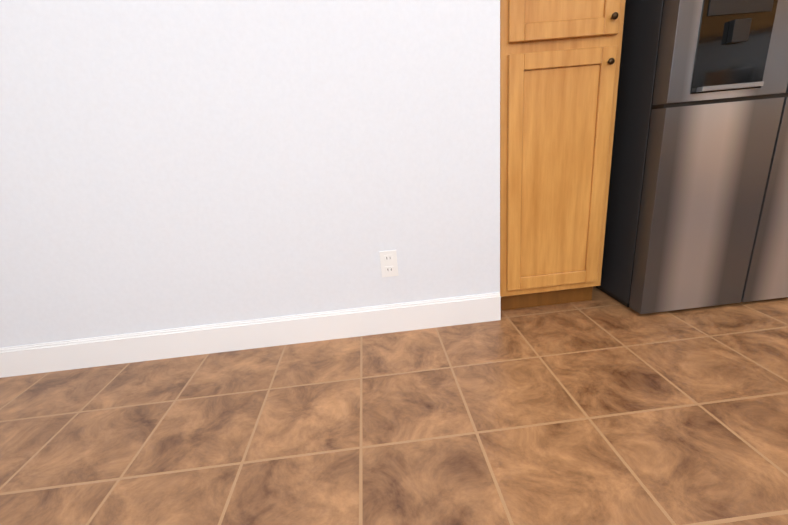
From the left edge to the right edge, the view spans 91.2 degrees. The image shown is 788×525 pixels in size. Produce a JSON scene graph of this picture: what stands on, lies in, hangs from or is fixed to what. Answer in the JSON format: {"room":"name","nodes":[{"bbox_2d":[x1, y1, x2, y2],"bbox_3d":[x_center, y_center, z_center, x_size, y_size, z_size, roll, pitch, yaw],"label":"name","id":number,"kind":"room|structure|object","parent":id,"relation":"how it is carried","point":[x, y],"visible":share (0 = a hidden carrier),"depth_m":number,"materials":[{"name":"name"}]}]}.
{"room":"kitchen","nodes":[
{"label":"kitchen","id":0,"kind":"room"},
{"bbox_2d":[0,0,499,347],"bbox_3d":[-1.706,-1.193,1.557,4.078,3.270,0.801,-6,18,-3],"label":"wall","id":1,"kind":"structure","parent":0,"point":[168,164],"depth_m":1.49,"materials":[{"name":"paint"}]},
{"bbox_2d":[0,292,500,377],"bbox_3d":[-1.541,0.415,1.662,4.076,0.134,0.014,-6,18,-3],"label":"baseboard","id":2,"kind":"structure","parent":1,"relation":"attached to","point":[186,341],"depth_m":1.70,"materials":[{"name":"white wood"}]},
{"bbox_2d":[379,250,397,276],"bbox_3d":[-0.021,0.006,1.657,0.072,0.116,0.008,-6,18,-3],"label":"outlet","id":3,"kind":"object","parent":1,"relation":"attached to","point":[388,262],"visible":1,"depth_m":1.66,"materials":[{"name":"white plastic"}]},
{"bbox_2d":[0,286,787,524],"bbox_3d":[0.305,0.807,0.349,8.600,0.100,9.800,11,24,40],"label":"floor","id":4,"kind":"structure","parent":0,"point":[601,408],"depth_m":1.18,"materials":[{"name":"tile"}]},
{"bbox_2d":[500,0,625,310],"bbox_3d":[0.618,-0.870,1.762,0.478,2.130,0.687,-6,18,-3],"label":"pantry cabinet","id":5,"kind":"object","parent":4,"relation":"on","point":[559,68],"visible":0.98,"depth_m":1.56,"materials":[{"name":"brown wood"}]},
{"bbox_2d":[595,0,787,313],"bbox_3d":[1.426,-0.767,1.763,0.926,1.788,0.780,-6,18,-3],"label":"refrigerator","id":6,"kind":"object","parent":4,"relation":"on","point":[697,211],"visible":0.92,"depth_m":1.52,"materials":[{"name":"grey metal"}]}
]}

